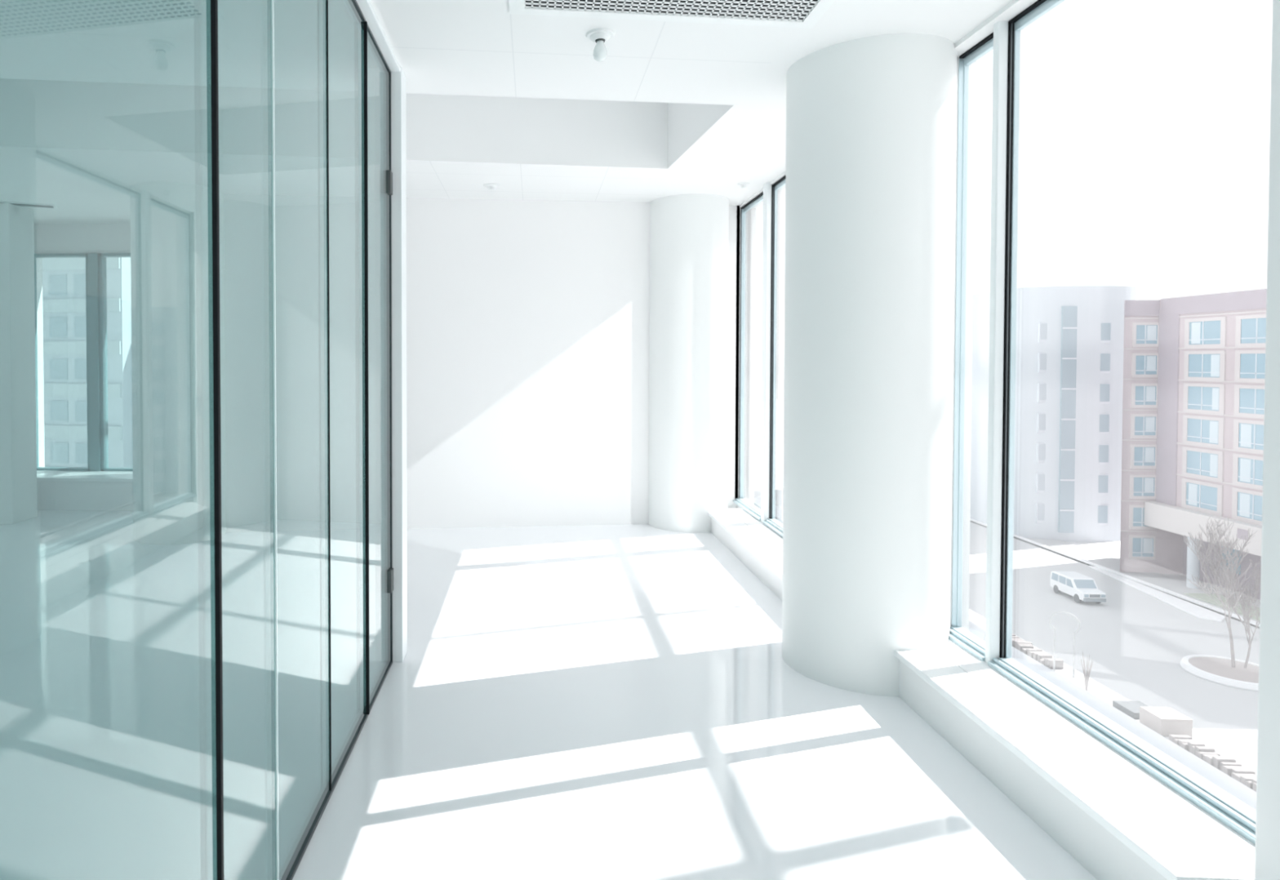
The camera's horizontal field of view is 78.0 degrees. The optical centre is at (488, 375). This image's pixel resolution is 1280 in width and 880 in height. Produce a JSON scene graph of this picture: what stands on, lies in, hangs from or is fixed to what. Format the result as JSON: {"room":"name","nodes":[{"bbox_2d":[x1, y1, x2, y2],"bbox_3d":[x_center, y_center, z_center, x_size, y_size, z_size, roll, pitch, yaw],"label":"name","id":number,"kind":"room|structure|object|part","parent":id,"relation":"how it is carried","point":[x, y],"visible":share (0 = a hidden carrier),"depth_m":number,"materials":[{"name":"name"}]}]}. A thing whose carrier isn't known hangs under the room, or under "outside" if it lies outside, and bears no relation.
{"room":"office corridor","nodes":[
{"label":"office corridor","id":0,"kind":"room"},
{"bbox_2d":[0,203,37,524],"bbox_3d":[-4.697,-0.123,7.609,0.780,2.930,1.150,0,1,3],"label":"column","id":1,"kind":"structure","parent":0,"point":[18,441],"depth_m":7.10,"materials":[{"name":"white paint"}]},
{"bbox_2d":[33,223,130,466],"bbox_3d":[-4.514,-0.124,7.654,4.100,2.930,1.440,0,1,3],"label":"wall","id":2,"kind":"structure","parent":0,"point":[94,237],"depth_m":8.15,"materials":[{"name":"white paint"}]},
{"bbox_2d":[34,253,133,511],"bbox_3d":[-3.739,0.026,7.902,2.260,2.620,0.600,0,1,3],"label":"window","id":3,"kind":"structure","parent":2,"relation":"in","point":[97,486],"depth_m":8.09,"materials":[{"name":"teal"}]},
{"bbox_3d":[-4.524,-0.140,8.180,0.660,2.300,0.090,0,1,3],"label":"sash","id":4,"kind":"part","parent":3,"relation":"part of","materials":[{"name":"teal"}]},
{"bbox_3d":[-3.740,1.186,7.906,2.260,0.300,0.500,0,1,3],"label":"sill","id":5,"kind":"part","parent":3,"relation":"part of","materials":[{"name":"white paint"}]},
{"bbox_3d":[-3.341,-0.138,8.111,1.490,2.300,0.090,0,1,3],"label":"sash","id":6,"kind":"part","parent":3,"relation":"part of","materials":[{"name":"teal"}]},
{"bbox_2d":[223,194,649,532],"bbox_3d":[-0.373,-0.109,6.941,4.623,2.930,0.148,0,1,-5],"label":"wall","id":7,"kind":"structure","parent":0,"point":[527,321],"depth_m":6.88,"materials":[{"name":"white paint"}]},
{"bbox_2d":[0,0,1012,224],"bbox_3d":[-2.348,-1.760,2.655,9.000,0.550,11.500,0,1,3],"label":"ceiling","id":8,"kind":"structure","parent":0,"point":[100,99],"depth_m":4.85,"materials":[{"name":"white paint"}]},
{"bbox_2d":[0,200,57,208],"bbox_3d":[-4.327,-1.570,7.051,0.666,0.012,0.134,0,1,-22],"label":"ceiling vent","id":9,"kind":"object","parent":8,"relation":"in","point":[21,204],"visible":1,"depth_m":7.08,"materials":[{"name":"white plastic"}]},
{"bbox_2d":[483,182,501,191],"bbox_3d":[0.028,-1.541,6.319,0.150,0.040,0.150,0,1,3],"label":"sprinkler","id":10,"kind":"object","parent":8,"relation":"attached to","point":[491,186],"visible":1,"depth_m":6.29,"materials":[{"name":"white metal"}]},
{"bbox_2d":[586,27,614,62],"bbox_3d":[0.489,-1.442,3.388,0.124,0.118,0.124,0,1,3],"label":"ceiling lamp","id":11,"kind":"object","parent":8,"relation":"attached to","point":[599,36],"visible":1,"depth_m":3.37,"materials":[{"name":"white"}]},
{"bbox_2d":[590,31,610,42],"bbox_3d":[0.489,-1.482,3.387,0.088,0.019,0.088,0,1,3],"label":"socket","id":12,"kind":"object","parent":11,"relation":"attached to","point":[596,37],"depth_m":3.36,"materials":[{"name":"white plastic"}]},
{"bbox_3d":[0.489,-1.425,3.389,0.062,0.085,0.062,0,1,3],"label":"bulb","id":13,"kind":"part","parent":11,"relation":"part of","materials":[{"name":"white glass"}]},
{"bbox_3d":[0.489,-1.496,3.387,0.124,0.010,0.124,0,1,3],"label":"plate","id":14,"kind":"part","parent":11,"relation":"part of","materials":[{"name":"white"}]},
{"bbox_2d":[508,0,835,28],"bbox_3d":[0.724,-1.488,3.033,1.376,0.011,0.414,0,1,-6],"label":"ceiling vent","id":15,"kind":"object","parent":8,"relation":"in","point":[774,13],"visible":1,"depth_m":3.14,"materials":[{"name":"white metal"}]},
{"bbox_2d":[737,182,749,188],"bbox_3d":[2.068,-1.540,6.260,0.090,0.040,0.090,0,1,3],"label":"sprinkler","id":16,"kind":"object","parent":8,"relation":"attached to","point":[743,184],"visible":1,"depth_m":6.24,"materials":[{"name":"white metal"}]},
{"bbox_2d":[0,510,1097,879],"bbox_3d":[-2.373,1.504,2.724,8.950,0.120,11.500,0,1,3],"label":"floor","id":17,"kind":"structure","parent":0,"point":[623,701],"depth_m":3.09,"materials":[{"name":"white tile"}]},
{"bbox_2d":[129,182,226,545],"bbox_3d":[-2.642,-0.102,6.593,0.740,2.930,0.740,0,1,3],"label":"column","id":18,"kind":"structure","parent":17,"relation":"on","point":[171,222],"depth_m":6.27,"materials":[{"name":"white paint"}]},
{"bbox_2d":[210,0,369,879],"bbox_3d":[-0.686,0.041,0.334,0.032,2.905,5.786,0,1,3],"label":"glass wall","id":19,"kind":"structure","parent":17,"relation":"on","point":[302,846],"depth_m":2.08,"materials":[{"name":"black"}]},
{"bbox_2d":[342,0,399,71],"bbox_3d":[-0.682,-1.424,0.294,0.100,0.025,6.966,0,1,3],"label":"trim","id":20,"kind":"structure","parent":19,"relation":"attached to","point":[366,6],"depth_m":3.32,"materials":[{"name":"white"}]},
{"bbox_2d":[358,66,407,662],"bbox_3d":[-0.529,-0.045,3.870,0.215,2.930,0.134,0,1,3],"label":"door frame","id":21,"kind":"structure","parent":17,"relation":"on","point":[376,79],"depth_m":3.81,"materials":[{"name":"white"}]},
{"bbox_2d":[360,22,393,715],"bbox_3d":[-0.502,-0.025,3.513,0.034,2.905,0.576,0,1,3],"label":"door","id":22,"kind":"structure","parent":21,"relation":"attached to","point":[388,174],"depth_m":3.78,"materials":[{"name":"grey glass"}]},
{"bbox_2d":[648,193,728,533],"bbox_3d":[1.810,-0.111,7.026,0.700,2.930,0.700,0,1,3],"label":"column","id":23,"kind":"structure","parent":17,"relation":"on","point":[689,233],"depth_m":6.72,"materials":[{"name":"white paint"}]},
{"bbox_2d":[782,33,956,696],"bbox_3d":[1.842,-0.043,3.780,0.740,2.930,0.740,0,1,3],"label":"column","id":24,"kind":"structure","parent":17,"relation":"on","point":[870,172],"depth_m":3.46,"materials":[{"name":"white paint"}]},
{"bbox_2d":[727,0,1037,642],"bbox_3d":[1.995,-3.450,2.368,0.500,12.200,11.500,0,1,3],"label":"window frame","id":25,"kind":"structure","parent":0,"point":[1015,7],"depth_m":6.14,"materials":[{"name":"white paint"}]},
{"bbox_2d":[708,175,785,600],"bbox_3d":[2.069,-0.084,5.614,0.430,2.935,3.390,0,1,3],"label":"window","id":26,"kind":"structure","parent":25,"relation":"in","point":[753,534],"depth_m":6.25,"materials":[{"name":"silver metal"}]},
{"bbox_3d":[2.031,1.315,5.450,0.333,0.144,2.940,0,1,3],"label":"sill","id":27,"kind":"part","parent":26,"relation":"part of","materials":[{"name":"white paint"}]},
{"bbox_3d":[2.275,1.167,6.785,0.040,0.036,0.840,0,1,3],"label":"rail","id":28,"kind":"part","parent":26,"relation":"part of","materials":[{"name":"silver metal"}]},
{"bbox_3d":[2.323,-0.185,6.754,0.055,2.720,0.900,0,1,3],"label":"sash","id":29,"kind":"part","parent":26,"relation":"part of","materials":[{"name":"glass"}]},
{"bbox_3d":[2.179,1.201,5.118,0.040,0.036,2.300,0,1,3],"label":"rail","id":30,"kind":"part","parent":26,"relation":"part of","materials":[{"name":"silver metal"}]},
{"bbox_3d":[2.226,-0.150,5.088,0.055,2.720,2.360,0,1,3],"label":"sash","id":31,"kind":"part","parent":26,"relation":"part of","materials":[{"name":"silver metal"}]},
{"bbox_2d":[753,497,1256,809],"bbox_3d":[2.380,1.435,3.148,0.290,0.200,9.500,0,1,3],"label":"ledge","id":32,"kind":"object","parent":25,"relation":"attached to","point":[1225,782],"visible":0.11,"depth_m":2.95,"materials":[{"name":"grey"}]},
{"bbox_2d":[893,0,1256,879],"bbox_3d":[1.973,-0.027,2.760,0.410,2.940,1.800,0,1,3],"label":"window","id":33,"kind":"structure","parent":25,"relation":"in","point":[1123,808],"depth_m":2.89,"materials":[{"name":"silver metal"}]},
{"bbox_3d":[2.144,1.205,3.477,0.040,0.036,0.340,0,1,3],"label":"rail","id":34,"kind":"part","parent":33,"relation":"part of","materials":[{"name":"silver metal"}]},
{"bbox_3d":[2.191,-0.134,3.447,0.055,2.695,0.400,0,1,3],"label":"sash","id":35,"kind":"part","parent":33,"relation":"part of","materials":[{"name":"silver metal"}]},
{"bbox_3d":[1.943,1.353,2.731,0.313,0.182,1.620,0,1,3],"label":"sill","id":36,"kind":"part","parent":33,"relation":"part of","materials":[{"name":"white paint"}]},
{"bbox_3d":[2.092,1.224,2.589,0.040,0.036,1.360,0,1,3],"label":"rail","id":37,"kind":"part","parent":33,"relation":"part of","materials":[{"name":"silver metal"}]},
{"bbox_3d":[2.139,-0.116,2.558,0.055,2.695,1.420,0,1,3],"label":"sash","id":38,"kind":"part","parent":33,"relation":"part of","materials":[{"name":"clear glass"}]},
{"bbox_2d":[1254,0,1279,879],"bbox_3d":[1.992,0.004,1.495,0.295,2.930,0.715,0,1,3],"label":"wall pier","id":39,"kind":"object","parent":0,"point":[1267,853],"visible":1,"depth_m":1.84,"materials":[{"name":"white paint"}]},
{"label":"outside","id":40,"kind":"structure","parent":0,"visible":0},
{"bbox_2d":[753,399,1260,775],"bbox_3d":[7.242,17.910,125.188,600.000,1.000,550.000,0,1,3],"label":"ground","id":41,"kind":"structure","parent":40,"point":[1135,642],"depth_m":56.22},
{"bbox_2d":[42,257,133,467],"bbox_3d":[-40.749,2.203,74.668,57.000,32.500,18.200,0,1,12],"label":"office building","id":42,"kind":"structure","parent":41,"relation":"on","point":[64,279],"depth_m":63.98,"materials":[{"name":"white"}]},
{"bbox_2d":[1011,633,1063,669],"bbox_3d":[36.821,18.630,52.690,1.126,0.565,5.475,0,1,3],"label":"hedge","id":43,"kind":"object","parent":41,"relation":"on","point":[1046,659],"visible":0.73,"depth_m":51.49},
{"bbox_2d":[969,285,1135,542],"bbox_3d":[65.913,4.034,92.485,12.100,28.100,15.910,0,1,3],"label":"tower block","id":44,"kind":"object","parent":41,"relation":"on","point":[1070,339],"visible":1,"depth_m":84.99,"materials":[{"name":"white concrete"}]},
{"bbox_3d":[61.296,15.118,85.660,0.700,1.800,0.040,0,1,3],"label":"pane","id":45,"kind":"part","parent":44,"relation":"part of","materials":[{"name":"grey glass"}]},
{"bbox_3d":[61.296,11.779,85.590,0.700,1.800,0.040,0,1,3],"label":"pane","id":46,"kind":"part","parent":44,"relation":"part of","materials":[{"name":"grey glass"}]},
{"bbox_3d":[61.296,8.440,85.521,0.700,1.800,0.040,0,1,3],"label":"pane","id":47,"kind":"part","parent":44,"relation":"part of","materials":[{"name":"grey"}]},
{"bbox_3d":[61.296,5.100,85.452,0.700,1.800,0.040,0,1,3],"label":"pane","id":48,"kind":"part","parent":44,"relation":"part of","materials":[{"name":"grey"}]},
{"bbox_3d":[61.296,1.761,85.383,0.700,1.800,0.040,0,1,3],"label":"pane","id":49,"kind":"part","parent":44,"relation":"part of","materials":[{"name":"grey"}]},
{"bbox_3d":[61.296,-1.578,85.314,0.700,1.800,0.040,0,1,3],"label":"pane","id":50,"kind":"part","parent":44,"relation":"part of","materials":[{"name":"grey glass"}]},
{"bbox_3d":[61.296,-4.917,85.244,0.700,1.800,0.040,0,1,3],"label":"pane","id":51,"kind":"part","parent":44,"relation":"part of","materials":[{"name":"grey"}]},
{"bbox_3d":[67.404,15.187,84.755,1.000,1.900,0.040,0,1,3],"label":"pane","id":52,"kind":"part","parent":44,"relation":"part of","materials":[{"name":"blue"}]},
{"bbox_3d":[67.404,11.848,84.686,1.000,1.900,0.040,0,1,3],"label":"pane","id":53,"kind":"part","parent":44,"relation":"part of","materials":[{"name":"blue"}]},
{"bbox_3d":[67.404,8.508,84.617,1.000,1.900,0.040,0,1,3],"label":"pane","id":54,"kind":"part","parent":44,"relation":"part of","materials":[{"name":"blue"}]},
{"bbox_3d":[67.404,5.169,84.548,1.000,1.900,0.040,0,1,3],"label":"pane","id":55,"kind":"part","parent":44,"relation":"part of","materials":[{"name":"blue"}]},
{"bbox_3d":[67.404,1.830,84.479,1.000,1.900,0.040,0,1,3],"label":"pane","id":56,"kind":"part","parent":44,"relation":"part of","materials":[{"name":"blue"}]},
{"bbox_3d":[67.404,-1.509,84.409,1.000,1.900,0.040,0,1,3],"label":"pane","id":57,"kind":"part","parent":44,"relation":"part of","materials":[{"name":"blue"}]},
{"bbox_3d":[67.404,-4.849,84.340,1.000,1.900,0.040,0,1,3],"label":"pane","id":58,"kind":"part","parent":44,"relation":"part of","materials":[{"name":"blue"}]},
{"bbox_2d":[1048,611,1080,677],"bbox_3d":[36.475,16.950,48.930,1.604,4.079,0.106,1,2,40],"label":"post","id":59,"kind":"object","parent":41,"relation":"on","point":[1054,613],"visible":0.94,"depth_m":48.73,"materials":[{"name":"grey metal"}]},
{"bbox_2d":[1049,571,1106,603],"bbox_3d":[49.409,17.741,64.806,1.814,1.840,4.158,0,1,3],"label":"car","id":60,"kind":"object","parent":41,"relation":"on","point":[1081,587],"visible":1,"depth_m":64.05,"materials":[{"name":"white paint"}]},
{"bbox_2d":[1089,594,1100,597],"bbox_3d":[49.299,17.893,62.800,0.810,0.221,0.067,0,1,3],"label":"grille","id":61,"kind":"object","parent":60,"relation":"attached to","point":[1091,595],"depth_m":62.78,"materials":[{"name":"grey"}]},
{"bbox_2d":[1080,653,1093,690],"bbox_3d":[36.157,17.889,46.664,0.593,2.308,0.607,0,1,3],"label":"sapling","id":62,"kind":"object","parent":41,"relation":"on","point":[1086,677],"visible":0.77,"depth_m":46.62,"materials":[{"name":"grey plant"}]},
{"bbox_2d":[969,520,1259,626],"bbox_3d":[61.799,17.934,96.974,4.200,0.120,120.000,0,1,3],"label":"pavement","id":63,"kind":"structure","parent":41,"relation":"on","point":[1168,583],"depth_m":73.88,"materials":[{"name":"concrete"}]},
{"bbox_2d":[1184,593,1260,620],"bbox_3d":[59.888,18.678,56.273,2.700,0.080,18.500,0,1,3],"label":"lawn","id":64,"kind":"structure","parent":63,"relation":"on","point":[1203,597],"depth_m":63.38,"materials":[{"name":"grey plant"}]},
{"bbox_2d":[969,518,1259,628],"bbox_3d":[59.646,17.925,93.092,0.350,0.300,88.000,0,1,3],"label":"curb","id":65,"kind":"structure","parent":41,"relation":"on","point":[1199,603],"depth_m":69.30,"materials":[{"name":"white concrete"}]},
{"bbox_2d":[1112,700,1149,719],"bbox_3d":[36.723,18.923,43.747,1.500,0.350,1.600,0,1,3],"label":"bench","id":66,"kind":"object","parent":41,"relation":"on","point":[1131,708],"visible":0.58,"depth_m":43.86,"materials":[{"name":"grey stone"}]},
{"bbox_2d":[1088,565,1225,622],"bbox_3d":[57.450,18.548,66.657,2.145,0.150,15.885,0,1,12],"label":"traffic island","id":67,"kind":"object","parent":41,"relation":"on","point":[1196,611],"visible":0.9,"depth_m":63.75,"materials":[{"name":"white concrete"}]},
{"bbox_2d":[1139,706,1192,737],"bbox_3d":[36.554,18.665,41.697,1.600,0.950,1.500,0,1,3],"label":"wall","id":68,"kind":"structure","parent":41,"relation":"on","point":[1165,721],"depth_m":41.19,"materials":[{"name":"grey concrete"}]},
{"bbox_2d":[1120,288,1266,599],"bbox_3d":[68.722,5.865,63.260,20.100,25.650,30.000,0,1,3],"label":"brick building","id":69,"kind":"structure","parent":41,"relation":"on","point":[1194,366],"depth_m":68.01,"materials":[{"name":"pink"}]},
{"bbox_3d":[61.166,13.173,72.156,1.900,1.750,0.040,0,1,3],"label":"pane","id":70,"kind":"part","parent":69,"relation":"part of","materials":[{"name":"blue"}]},
{"bbox_3d":[61.166,16.012,72.214,1.900,1.750,0.040,0,1,3],"label":"pane","id":71,"kind":"part","parent":69,"relation":"part of","materials":[{"name":"blue glass"}]},
{"bbox_3d":[61.166,10.333,72.097,1.900,1.750,0.040,0,1,3],"label":"pane","id":72,"kind":"part","parent":69,"relation":"part of","materials":[{"name":"blue glass"}]},
{"bbox_3d":[61.166,7.494,72.038,1.900,1.750,0.040,0,1,3],"label":"pane","id":73,"kind":"part","parent":69,"relation":"part of","materials":[{"name":"blue"}]},
{"bbox_3d":[61.166,4.654,71.979,1.900,1.750,0.040,0,1,3],"label":"pane","id":74,"kind":"part","parent":69,"relation":"part of","materials":[{"name":"blue glass"}]},
{"bbox_3d":[61.166,1.815,71.920,1.900,1.750,0.040,0,1,3],"label":"pane","id":75,"kind":"part","parent":69,"relation":"part of","materials":[{"name":"blue"}]},
{"bbox_3d":[61.166,-1.024,71.861,1.900,1.750,0.040,0,1,3],"label":"pane","id":76,"kind":"part","parent":69,"relation":"part of","materials":[{"name":"blue glass"}]},
{"bbox_3d":[61.166,-3.864,71.802,1.900,1.750,0.040,0,1,3],"label":"pane","id":77,"kind":"part","parent":69,"relation":"part of","materials":[{"name":"blue"}]},
{"bbox_2d":[1143,538,1152,552],"bbox_3d":[61.614,15.838,72.158,0.800,1.300,0.017,0,1,3],"label":"curtain","id":78,"kind":"object","parent":69,"relation":"hanging from","point":[1148,543],"depth_m":72.15,"materials":[{"name":"white fabric"}]},
{"bbox_2d":[1144,477,1153,492],"bbox_3d":[61.614,10.159,72.041,0.800,1.300,0.017,0,1,3],"label":"curtain","id":79,"kind":"object","parent":69,"relation":"hanging from","point":[1148,482],"depth_m":72.03,"materials":[{"name":"white fabric"}]},
{"bbox_2d":[1145,447,1154,461],"bbox_3d":[61.614,7.320,71.982,0.800,1.300,0.017,0,1,3],"label":"curtain","id":80,"kind":"object","parent":69,"relation":"hanging from","point":[1149,451],"depth_m":71.98,"materials":[{"name":"white fabric"}]},
{"bbox_2d":[1145,417,1155,431],"bbox_3d":[61.614,4.481,71.923,0.800,1.300,0.017,0,1,3],"label":"curtain","id":81,"kind":"object","parent":69,"relation":"hanging from","point":[1149,421],"depth_m":71.92,"materials":[{"name":"white fabric"}]},
{"bbox_2d":[1146,386,1155,400],"bbox_3d":[61.614,1.641,71.864,0.800,1.300,0.017,0,1,3],"label":"curtain","id":82,"kind":"object","parent":69,"relation":"hanging from","point":[1150,391],"depth_m":71.85,"materials":[{"name":"white fabric"}]},
{"bbox_2d":[1146,355,1155,369],"bbox_3d":[61.614,-1.198,71.805,0.800,1.300,0.017,0,1,3],"label":"curtain","id":83,"kind":"object","parent":69,"relation":"hanging from","point":[1151,360],"depth_m":71.80,"materials":[{"name":"white fabric"}]},
{"bbox_2d":[1146,325,1156,339],"bbox_3d":[61.614,-4.037,71.746,0.800,1.300,0.017,0,1,3],"label":"curtain","id":84,"kind":"object","parent":69,"relation":"hanging from","point":[1151,330],"depth_m":71.73,"materials":[{"name":"white fabric"}]},
{"bbox_2d":[1188,483,1197,506],"bbox_3d":[61.995,10.434,67.983,0.012,1.860,0.893,0,1,3],"label":"curtain","id":85,"kind":"object","parent":69,"relation":"hanging from","point":[1193,487],"depth_m":67.95,"materials":[{"name":"white fabric"}]},
{"bbox_2d":[1191,322,1200,343],"bbox_3d":[61.995,-3.764,67.692,0.012,1.860,0.900,0,1,3],"label":"curtain","id":86,"kind":"object","parent":69,"relation":"hanging from","point":[1195,326],"depth_m":67.66,"materials":[{"name":"white fabric"}]},
{"bbox_3d":[61.967,10.462,67.079,0.040,2.000,3.150,0,1,3],"label":"pane","id":87,"kind":"part","parent":69,"relation":"part of","materials":[{"name":"blue glass"}]},
{"bbox_3d":[61.967,7.623,67.020,0.040,2.000,3.150,0,1,3],"label":"pane","id":88,"kind":"part","parent":69,"relation":"part of","materials":[{"name":"blue"}]},
{"bbox_3d":[61.967,4.784,66.961,0.040,2.000,3.150,0,1,3],"label":"pane","id":89,"kind":"part","parent":69,"relation":"part of","materials":[{"name":"blue glass"}]},
{"bbox_3d":[61.967,1.944,66.902,0.040,2.000,3.150,0,1,3],"label":"pane","id":90,"kind":"part","parent":69,"relation":"part of","materials":[{"name":"blue"}]},
{"bbox_3d":[61.967,-0.895,66.843,0.040,2.000,3.150,0,1,3],"label":"pane","id":91,"kind":"part","parent":69,"relation":"part of","materials":[{"name":"blue glass"}]},
{"bbox_3d":[61.967,-3.735,66.784,0.040,2.000,3.150,0,1,3],"label":"pane","id":92,"kind":"part","parent":69,"relation":"part of","materials":[{"name":"blue glass"}]},
{"bbox_2d":[1209,453,1217,476],"bbox_3d":[61.877,7.636,65.892,0.012,1.860,0.728,0,1,3],"label":"curtain","id":93,"kind":"object","parent":69,"relation":"hanging from","point":[1213,457],"depth_m":65.86,"materials":[{"name":"white fabric"}]},
{"bbox_2d":[1208,421,1218,443],"bbox_3d":[61.880,4.796,65.888,0.012,1.860,0.837,0,1,3],"label":"curtain","id":94,"kind":"object","parent":69,"relation":"hanging from","point":[1213,425],"depth_m":65.86,"materials":[{"name":"white fabric"}]},
{"bbox_2d":[1210,354,1219,376],"bbox_3d":[61.880,-0.883,65.765,0.012,1.860,0.828,0,1,3],"label":"curtain","id":95,"kind":"object","parent":69,"relation":"hanging from","point":[1215,358],"depth_m":65.77,"materials":[{"name":"white fabric"}]},
{"bbox_2d":[1212,387,1218,409],"bbox_3d":[61.875,1.958,65.734,0.012,1.860,0.648,0,1,3],"label":"curtain","id":96,"kind":"object","parent":69,"relation":"hanging from","point":[1215,390],"depth_m":65.71,"materials":[{"name":"white fabric"}]},
{"bbox_2d":[1236,528,1248,540],"bbox_3d":[60.559,12.718,62.022,0.040,0.800,0.900,0,1,3],"label":"vent","id":97,"kind":"object","parent":69,"relation":"attached to","point":[1240,531],"depth_m":62.05,"materials":[{"name":"metal"}]},
{"bbox_2d":[1239,493,1249,517],"bbox_3d":[61.706,10.537,63.008,0.012,1.860,0.888,0,1,3],"label":"curtain","id":98,"kind":"object","parent":69,"relation":"hanging from","point":[1244,498],"depth_m":63.04,"materials":[{"name":"white fabric"}]},
{"bbox_2d":[1240,458,1250,482],"bbox_3d":[61.707,7.697,62.963,0.012,1.860,0.914,0,1,3],"label":"curtain","id":99,"kind":"object","parent":69,"relation":"hanging from","point":[1245,464],"depth_m":62.96,"materials":[{"name":"white fabric"}]},
{"bbox_2d":[1240,423,1251,447],"bbox_3d":[61.708,4.857,62.914,0.012,1.860,0.934,0,1,3],"label":"curtain","id":100,"kind":"object","parent":69,"relation":"hanging from","point":[1246,428],"depth_m":62.90,"materials":[{"name":"white fabric"}]},
{"bbox_3d":[61.679,10.565,62.113,0.040,2.000,3.100,0,1,3],"label":"pane","id":101,"kind":"part","parent":69,"relation":"part of","materials":[{"name":"blue"}]},
{"bbox_3d":[61.679,7.726,62.054,0.040,2.000,3.100,0,1,3],"label":"pane","id":102,"kind":"part","parent":69,"relation":"part of","materials":[{"name":"blue glass"}]},
{"bbox_3d":[61.679,4.886,61.995,0.040,2.000,3.100,0,1,3],"label":"pane","id":103,"kind":"part","parent":69,"relation":"part of","materials":[{"name":"blue"}]},
{"bbox_3d":[61.679,2.047,61.936,0.040,2.000,3.100,0,1,3],"label":"pane","id":104,"kind":"part","parent":69,"relation":"part of","materials":[{"name":"blue glass"}]},
{"bbox_3d":[61.679,-0.792,61.877,0.040,2.000,3.100,0,1,3],"label":"pane","id":105,"kind":"part","parent":69,"relation":"part of","materials":[{"name":"blue"}]},
{"bbox_3d":[61.679,-3.632,61.819,0.040,2.000,3.100,0,1,3],"label":"pane","id":106,"kind":"part","parent":69,"relation":"part of","materials":[{"name":"blue glass"}]},
{"bbox_2d":[1168,734,1256,791],"bbox_3d":[35.890,18.963,36.620,1.123,0.565,7.476,0,1,3],"label":"hedge","id":107,"kind":"object","parent":41,"relation":"on","point":[1228,766],"visible":0.62,"depth_m":37.71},
{"bbox_2d":[1179,654,1258,691],"bbox_3d":[47.292,18.780,48.941,5.200,0.420,5.200,0,1,3],"label":"round planter","id":108,"kind":"object","parent":41,"relation":"on","point":[1214,668],"visible":0.77,"depth_m":48.83,"materials":[{"name":"white concrete"}]},
{"bbox_2d":[1183,516,1261,668],"bbox_3d":[47.002,13.857,49.426,5.221,9.362,4.450,0,1,-19],"label":"bare tree","id":109,"kind":"object","parent":108,"relation":"in","point":[1230,600],"visible":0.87,"depth_m":49.11,"materials":[{"name":"grey plant"}]},
{"bbox_3d":[48.575,15.080,49.362,2.955,6.919,3.299,1,2,40],"label":"stem","id":110,"kind":"part","parent":109,"relation":"part of","materials":[{"name":"grey plant"}]}
]}

